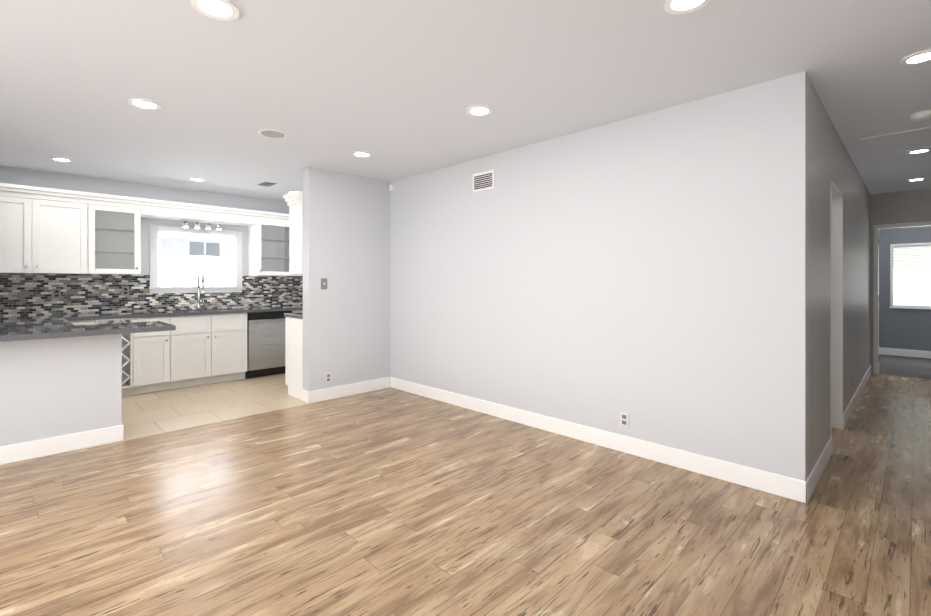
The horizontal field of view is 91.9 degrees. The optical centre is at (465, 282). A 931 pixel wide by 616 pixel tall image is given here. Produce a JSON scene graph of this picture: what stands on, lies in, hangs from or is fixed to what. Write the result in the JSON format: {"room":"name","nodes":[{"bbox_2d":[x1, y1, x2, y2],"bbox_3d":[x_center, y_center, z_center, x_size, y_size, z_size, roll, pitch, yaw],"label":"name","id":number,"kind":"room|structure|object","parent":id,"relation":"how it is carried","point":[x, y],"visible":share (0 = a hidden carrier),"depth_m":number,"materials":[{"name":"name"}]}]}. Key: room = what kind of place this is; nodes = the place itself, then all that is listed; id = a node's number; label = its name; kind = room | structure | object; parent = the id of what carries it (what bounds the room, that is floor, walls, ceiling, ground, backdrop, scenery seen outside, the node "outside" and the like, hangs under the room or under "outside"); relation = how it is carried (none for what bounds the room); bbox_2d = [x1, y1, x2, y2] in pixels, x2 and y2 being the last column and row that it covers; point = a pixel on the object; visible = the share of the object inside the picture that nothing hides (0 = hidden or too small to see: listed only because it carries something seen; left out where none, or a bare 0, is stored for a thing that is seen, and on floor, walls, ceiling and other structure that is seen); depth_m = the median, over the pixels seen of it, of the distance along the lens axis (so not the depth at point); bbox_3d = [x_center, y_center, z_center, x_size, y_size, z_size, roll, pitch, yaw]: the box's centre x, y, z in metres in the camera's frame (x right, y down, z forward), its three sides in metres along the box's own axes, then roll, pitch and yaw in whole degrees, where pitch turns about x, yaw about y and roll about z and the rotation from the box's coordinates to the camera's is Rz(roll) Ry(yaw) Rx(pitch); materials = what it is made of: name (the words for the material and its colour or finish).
{"room":"empty living room","nodes":[
{"label":"empty living room","id":0,"kind":"room"},
{"bbox_2d":[0,334,121,446],"bbox_3d":[-3.319,0.838,3.206,0.150,0.876,1.380,0,0,45],"label":"wall","id":1,"kind":"structure","parent":0,"point":[52,387],"depth_m":3.37,"materials":[{"name":"grey paint"}]},
{"bbox_2d":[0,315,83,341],"bbox_3d":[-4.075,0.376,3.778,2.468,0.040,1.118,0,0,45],"label":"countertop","id":2,"kind":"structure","parent":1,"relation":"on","point":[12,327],"depth_m":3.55,"materials":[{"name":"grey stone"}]},
{"bbox_2d":[0,166,288,315],"bbox_3d":[-4.013,0.026,5.674,0.120,2.500,4.130,0,0,45],"label":"wall","id":3,"kind":"structure","parent":0,"point":[29,177],"depth_m":5.63,"materials":[{"name":"grey paint"}]},
{"bbox_2d":[0,274,302,315],"bbox_3d":[-3.922,0.132,5.669,0.010,0.448,4.003,0,0,45],"label":"backsplash","id":4,"kind":"structure","parent":3,"relation":"attached to","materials":[{"name":"tile"}]},
{"bbox_2d":[52,288,60,298],"bbox_3d":[-4.556,0.126,5.022,0.007,0.116,0.072,0,0,45],"label":"outlet plate","id":5,"kind":"object","parent":4,"relation":"attached to","point":[56,292],"depth_m":5.02,"materials":[{"name":"grey metal"}]},
{"bbox_2d":[122,286,128,295],"bbox_3d":[-4.118,0.106,5.461,0.007,0.116,0.072,0,0,45],"label":"outlet plate","id":6,"kind":"object","parent":4,"relation":"attached to","point":[125,289],"depth_m":5.46,"materials":[{"name":"grey metal"}]},
{"bbox_2d":[149,225,242,293],"bbox_3d":[-3.598,-0.289,6.058,0.162,0.860,1.110,0,0,45],"label":"kitchen window","id":7,"kind":"structure","parent":3,"relation":"in","point":[173,273],"depth_m":6.01,"materials":[{"name":"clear glass"}]},
{"bbox_2d":[0,373,389,465],"bbox_3d":[-3.164,1.306,4.910,2.400,0.060,4.250,0,0,45],"label":"floor","id":8,"kind":"structure","parent":0,"point":[153,413],"depth_m":4.71,"materials":[{"name":"beige tile"}]},
{"bbox_2d":[84,319,135,395],"bbox_3d":[-3.957,0.844,5.001,0.295,0.864,0.381,0,0,45],"label":"base cabinet","id":9,"kind":"object","parent":8,"relation":"on","point":[92,327],"depth_m":5.02,"materials":[{"name":"white wood"}]},
{"bbox_2d":[224,311,283,378],"bbox_3d":[-2.846,0.838,6.325,0.605,0.875,0.729,0,0,45],"label":"base cabinet","id":10,"kind":"object","parent":8,"relation":"on","point":[254,341],"depth_m":5.96,"materials":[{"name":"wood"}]},
{"bbox_2d":[64,303,302,322],"bbox_3d":[-3.307,0.376,5.842,0.635,0.040,2.887,0,0,45],"label":"countertop","id":11,"kind":"structure","parent":10,"relation":"on","point":[191,310],"depth_m":5.41,"materials":[{"name":"grey stone"}]},
{"bbox_2d":[196,270,204,308],"bbox_3d":[-3.449,0.098,5.907,0.247,0.516,0.092,0,0,45],"label":"faucet","id":12,"kind":"object","parent":11,"relation":"on","point":[201,272],"depth_m":5.95,"materials":[{"name":"silver metal"}]},
{"bbox_2d":[245,311,291,378],"bbox_3d":[-2.828,0.838,6.307,0.656,0.875,0.590,0,0,45],"label":"dishwasher","id":13,"kind":"object","parent":10,"relation":"in","point":[265,330],"depth_m":6.06,"materials":[{"name":"silver metal"}]},
{"bbox_2d":[284,315,302,399],"bbox_3d":[-1.718,0.837,5.228,0.440,0.878,0.575,0,0,45],"label":"base cabinet","id":14,"kind":"object","parent":8,"relation":"on","point":[293,327],"depth_m":5.02,"materials":[{"name":"white wood"}]},
{"bbox_2d":[284,311,302,318],"bbox_3d":[-1.560,0.376,5.396,0.455,0.040,1.047,0,0,45],"label":"countertop","id":15,"kind":"structure","parent":14,"relation":"on","point":[299,314],"depth_m":5.14,"materials":[{"name":"grey stone"}]},
{"bbox_2d":[303,167,389,390],"bbox_3d":[-1.340,0.026,5.186,0.150,2.500,1.040,0,0,45],"label":"wall","id":16,"kind":"structure","parent":0,"point":[346,254],"depth_m":5.07,"materials":[{"name":"grey paint"}]},
{"bbox_2d":[288,195,302,274],"bbox_3d":[-1.681,-0.504,5.190,0.335,0.820,0.575,0,0,45],"label":"upper cabinet","id":17,"kind":"object","parent":16,"relation":"attached to","point":[295,216],"depth_m":4.98,"materials":[{"name":"white wood"}]},
{"bbox_2d":[321,278,326,288],"bbox_3d":[-1.527,0.016,4.879,0.019,0.116,0.072,0,0,45],"label":"light switch","id":18,"kind":"object","parent":16,"relation":"attached to","point":[323,283],"visible":1,"depth_m":4.88,"materials":[{"name":"grey metal"}]},
{"bbox_2d":[325,372,330,383],"bbox_3d":[-1.496,1.041,4.918,0.009,0.116,0.072,0,0,45],"label":"outlet","id":19,"kind":"object","parent":16,"relation":"attached to","point":[327,377],"visible":1,"depth_m":4.91,"materials":[{"name":"white plastic"}]},
{"bbox_2d":[302,377,389,402],"bbox_3d":[-1.344,1.214,5.172,0.163,0.125,1.040,0,0,45],"label":"baseboard","id":20,"kind":"structure","parent":16,"relation":"attached to","point":[337,391],"depth_m":5.05,"materials":[{"name":"white paint"}]},
{"bbox_2d":[0,374,930,615],"bbox_3d":[1.089,1.306,2.984,6.340,0.060,11.240,0,0,45],"label":"floor","id":21,"kind":"structure","parent":0,"point":[390,501],"depth_m":2.38,"materials":[{"name":"brown wood"}]},
{"bbox_2d":[0,0,930,201],"bbox_3d":[1.277,-1.264,4.529,9.220,0.080,13.690,0,0,45],"label":"ceiling","id":22,"kind":"structure","parent":0,"point":[396,89],"depth_m":2.68,"materials":[{"name":"paint"}]},
{"bbox_2d":[50,157,72,161],"bbox_3d":[-4.016,-1.220,4.482,0.170,0.008,0.170,0,0,45],"label":"recessed light","id":23,"kind":"object","parent":22,"relation":"in","point":[60,159],"visible":0.96,"depth_m":4.47,"materials":[{"name":"white plastic"}]},
{"bbox_2d":[127,98,160,109],"bbox_3d":[-2.199,-1.220,3.089,0.190,0.008,0.190,0,0,45],"label":"recessed light","id":24,"kind":"object","parent":22,"relation":"in","point":[145,104],"visible":0.92,"depth_m":3.08,"materials":[{"name":"white plastic"}]},
{"bbox_2d":[189,178,204,180],"bbox_3d":[-3.189,-1.220,5.352,0.170,0.008,0.170,0,0,45],"label":"recessed light","id":25,"kind":"object","parent":22,"relation":"in","point":[196,179],"visible":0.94,"depth_m":5.34,"materials":[{"name":"white plastic"}]},
{"bbox_2d":[191,0,238,20],"bbox_3d":[-1.110,-1.220,2.000,0.190,0.008,0.190,0,0,45],"label":"recessed light","id":26,"kind":"object","parent":22,"relation":"in","point":[223,9],"visible":1,"depth_m":2.00,"materials":[{"name":"white plastic"}]},
{"bbox_2d":[256,181,277,186],"bbox_3d":[-2.461,-1.218,5.585,0.300,0.010,0.160,0,0,45],"label":"ceiling vent","id":27,"kind":"object","parent":22,"relation":"in","point":[267,183],"visible":0.98,"depth_m":5.55,"materials":[{"name":"white plastic"}]},
{"bbox_2d":[258,129,286,137],"bbox_3d":[-1.583,-1.219,3.704,0.224,0.008,0.224,0,0,45],"label":"disc","id":28,"kind":"object","parent":22,"relation":"attached to","point":[271,133],"visible":1,"depth_m":3.68,"materials":[{"name":"white plastic"}]},
{"bbox_2d":[352,151,371,157],"bbox_3d":[-0.990,-1.220,4.298,0.190,0.008,0.190,0,0,45],"label":"recessed light","id":29,"kind":"object","parent":22,"relation":"in","point":[363,154],"visible":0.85,"depth_m":4.29,"materials":[{"name":"white plastic"}]},
{"bbox_2d":[466,105,492,115],"bbox_3d":[0.099,-1.220,3.210,0.190,0.008,0.190,0,0,45],"label":"recessed light","id":30,"kind":"object","parent":22,"relation":"in","point":[479,110],"visible":0.94,"depth_m":3.19,"materials":[{"name":"white plastic"}]},
{"bbox_2d":[664,0,709,13],"bbox_3d":[0.962,-1.220,1.951,0.190,0.008,0.190,0,0,45],"label":"recessed light","id":31,"kind":"object","parent":22,"relation":"in","point":[670,6],"visible":1,"depth_m":1.98,"materials":[{"name":"white plastic"}]},
{"bbox_2d":[861,126,930,156],"bbox_3d":[3.870,-1.218,3.845,0.705,0.012,0.750,0,0,45],"label":"attic hatch","id":32,"kind":"object","parent":22,"relation":"attached to","point":[907,140],"visible":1,"depth_m":3.93,"materials":[{"name":"paint"}]},
{"bbox_2d":[900,50,930,65],"bbox_3d":[2.475,-1.220,2.446,0.170,0.008,0.170,0,0,45],"label":"recessed light","id":33,"kind":"object","parent":22,"relation":"in","point":[916,58],"visible":0.98,"depth_m":2.45,"materials":[{"name":"white plastic"}]},
{"bbox_2d":[907,178,925,181],"bbox_3d":[5.353,-1.220,5.353,0.170,0.008,0.170,0,0,45],"label":"recessed light","id":34,"kind":"object","parent":22,"relation":"in","point":[915,179],"visible":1,"depth_m":5.34,"materials":[{"name":"white plastic"}]},
{"bbox_2d":[907,148,930,153],"bbox_3d":[4.222,-1.220,4.193,0.170,0.008,0.170,0,0,45],"label":"recessed light","id":35,"kind":"object","parent":22,"relation":"in","point":[918,151],"visible":0.96,"depth_m":4.19,"materials":[{"name":"white plastic"}]},
{"bbox_2d":[909,110,930,120],"bbox_3d":[3.303,-1.201,3.260,0.136,0.044,0.136,0,0,45],"label":"smoke detector","id":36,"kind":"object","parent":22,"relation":"attached to","point":[921,115],"visible":1,"depth_m":3.23,"materials":[{"name":"white plastic"}]},
{"bbox_2d":[390,71,808,480],"bbox_3d":[-0.270,0.026,4.937,6.455,2.500,0.120,0,0,45],"label":"wall","id":37,"kind":"structure","parent":0,"point":[648,273],"depth_m":3.32,"materials":[{"name":"grey paint"}]},
{"bbox_2d":[473,169,493,191],"bbox_3d":[0.173,-0.989,4.401,0.280,0.180,0.010,0,0,45],"label":"air vent","id":38,"kind":"object","parent":37,"relation":"in","point":[484,180],"visible":1,"depth_m":4.39,"materials":[{"name":"white plastic"}]},
{"bbox_2d":[390,377,806,502],"bbox_3d":[0.530,1.214,4.043,4.085,0.125,0.013,0,0,45],"label":"baseboard","id":39,"kind":"structure","parent":37,"relation":"attached to","point":[776,484],"depth_m":3.32,"materials":[{"name":"white paint"}]},
{"bbox_2d":[620,411,628,427],"bbox_3d":[1.192,1.031,3.384,0.072,0.116,0.009,0,0,45],"label":"outlet","id":40,"kind":"object","parent":37,"relation":"attached to","point":[624,419],"visible":1,"depth_m":3.38,"materials":[{"name":"white plastic"}]},
{"bbox_2d":[809,79,869,473],"bbox_3d":[3.850,0.026,4.578,0.120,2.500,5.200,0,0,45],"label":"wall","id":41,"kind":"structure","parent":0,"point":[830,158],"depth_m":3.30,"materials":[{"name":"grey paint"}]},
{"bbox_2d":[830,180,842,435],"bbox_3d":[2.963,0.256,3.691,0.130,2.040,0.770,0,0,45],"label":"door frame","id":42,"kind":"structure","parent":41,"relation":"attached to","point":[836,307],"depth_m":3.92,"materials":[{"name":"white paint"}]},
{"bbox_2d":[806,365,870,503],"bbox_3d":[3.808,1.214,4.442,0.013,0.125,5.213,0,0,45],"label":"baseboard","id":43,"kind":"structure","parent":41,"relation":"attached to","point":[814,476],"depth_m":3.17,"materials":[{"name":"white paint"}]},
{"bbox_2d":[870,188,930,373],"bbox_3d":[5.735,0.026,6.286,5.400,2.500,0.120,0,0,45],"label":"wall","id":44,"kind":"structure","parent":0,"point":[911,206],"depth_m":6.12,"materials":[{"name":"grey paint"}]},
{"bbox_2d":[873,221,930,374],"bbox_3d":[6.019,0.241,5.997,0.870,2.070,0.137,0,0,45],"label":"door frame","id":45,"kind":"structure","parent":44,"relation":"attached to","point":[876,228],"depth_m":6.24,"materials":[{"name":"white paint"}]},
{"bbox_2d":[879,354,930,378],"bbox_3d":[6.601,1.306,7.152,5.400,0.060,2.450,0,0,45],"label":"floor","id":46,"kind":"structure","parent":0,"point":[912,367],"depth_m":6.83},
{"bbox_2d":[879,226,930,350],"bbox_3d":[7.425,0.026,7.976,5.400,2.500,0.120,0,0,45],"label":"wall","id":47,"kind":"structure","parent":0,"point":[901,328],"depth_m":7.80,"materials":[{"name":"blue paint"}]},
{"bbox_2d":[879,347,930,358],"bbox_3d":[7.873,1.213,7.434,3.600,0.125,0.013,0,0,45],"label":"baseboard","id":48,"kind":"structure","parent":47,"relation":"attached to","point":[906,352],"depth_m":7.74,"materials":[{"name":"white paint"}]},
{"bbox_2d":[889,243,930,308],"bbox_3d":[7.840,-0.107,7.529,1.100,1.115,0.134,0,0,45],"label":"blinds","id":49,"kind":"object","parent":47,"relation":"attached to","point":[893,247],"visible":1,"depth_m":7.73,"materials":[{"name":"white paint"}]},
{"bbox_3d":[-4.461,0.026,2.064,0.150,2.500,1.850,0,0,45],"label":"wall","id":50,"kind":"structure","parent":0,"visible":0},
{"bbox_2d":[0,423,123,464],"bbox_3d":[-3.964,1.214,2.552,0.163,0.125,3.243,0,0,45],"label":"baseboard","id":51,"kind":"structure","parent":50,"relation":"attached to","point":[40,448],"depth_m":3.37,"materials":[{"name":"white paint"}]},
{"label":"outside","id":52,"kind":"structure","parent":0,"visible":0},
{"bbox_2d":[162,237,228,256],"bbox_3d":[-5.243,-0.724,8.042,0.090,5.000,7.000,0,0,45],"label":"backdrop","id":53,"kind":"structure","parent":52,"point":[214,249],"depth_m":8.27,"materials":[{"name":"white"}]},
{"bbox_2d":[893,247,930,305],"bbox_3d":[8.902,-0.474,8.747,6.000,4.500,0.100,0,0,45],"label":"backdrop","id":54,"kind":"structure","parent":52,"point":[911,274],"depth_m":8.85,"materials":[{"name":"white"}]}
]}

